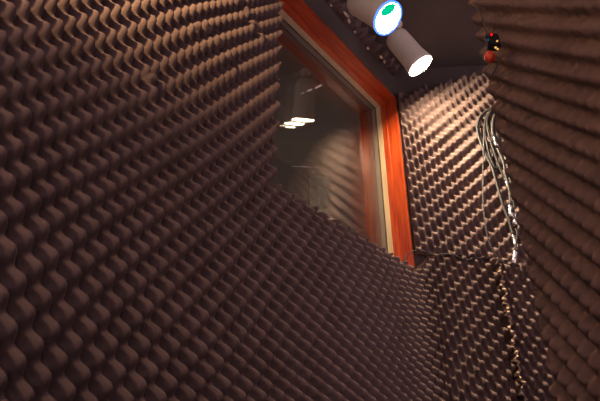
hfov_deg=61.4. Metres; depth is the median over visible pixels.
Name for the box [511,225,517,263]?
cable
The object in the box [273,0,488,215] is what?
ceiling
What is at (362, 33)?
strip
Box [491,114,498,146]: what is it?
cable
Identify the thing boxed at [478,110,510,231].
cable
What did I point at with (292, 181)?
wall
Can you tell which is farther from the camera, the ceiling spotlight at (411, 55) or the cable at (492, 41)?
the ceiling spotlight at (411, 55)
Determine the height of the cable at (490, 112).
0.565 m
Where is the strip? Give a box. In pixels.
[325,0,398,75]
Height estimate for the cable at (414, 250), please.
0.136 m
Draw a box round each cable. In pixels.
[403,250,483,260]
[472,1,500,76]
[476,108,518,247]
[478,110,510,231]
[478,115,494,159]
[482,110,518,264]
[484,112,500,168]
[486,111,510,192]
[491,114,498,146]
[493,115,512,217]
[494,116,516,225]
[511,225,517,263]
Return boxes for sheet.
[0,0,520,400]
[398,73,530,265]
[468,0,599,400]
[494,258,556,400]
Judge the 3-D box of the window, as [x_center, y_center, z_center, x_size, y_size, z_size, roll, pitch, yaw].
[0.107,-0.284,2.435,0.253,1.182,1.248,-19,-33,33]
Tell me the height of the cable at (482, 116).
0.309 m
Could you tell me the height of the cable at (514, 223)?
0.744 m
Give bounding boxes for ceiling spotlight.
[347,0,401,35]
[386,21,431,76]
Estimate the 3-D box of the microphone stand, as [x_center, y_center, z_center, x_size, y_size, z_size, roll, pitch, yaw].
[0.067,0.731,3.364,0.263,2.448,0.454,-4,-27,8]
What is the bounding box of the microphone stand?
[287,165,327,206]
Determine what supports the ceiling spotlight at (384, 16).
attached to the ceiling
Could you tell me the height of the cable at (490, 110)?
0.964 m
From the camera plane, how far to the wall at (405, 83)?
3.14 m
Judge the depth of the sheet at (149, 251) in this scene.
1.37 m
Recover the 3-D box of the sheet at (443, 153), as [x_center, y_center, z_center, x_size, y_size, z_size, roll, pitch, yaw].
[1.282,-0.221,2.784,1.378,1.372,0.066,-2,-27,4]
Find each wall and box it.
[269,157,367,237]
[303,0,415,268]
[395,65,486,267]
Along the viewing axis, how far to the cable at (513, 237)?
2.69 m
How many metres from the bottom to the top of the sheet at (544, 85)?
2.520 m
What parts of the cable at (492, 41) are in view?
device cord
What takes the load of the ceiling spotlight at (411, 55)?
attached to the ceiling
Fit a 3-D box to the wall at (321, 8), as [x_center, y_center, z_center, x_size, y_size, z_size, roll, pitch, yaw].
[-0.892,-0.477,1.085,0.252,2.532,4.656,-19,-33,33]
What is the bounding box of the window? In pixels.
[276,0,414,269]
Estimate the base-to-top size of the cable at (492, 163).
0.413 m
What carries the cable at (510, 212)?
hanging from the hook
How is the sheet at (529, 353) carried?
attached to the wall at (405, 83)

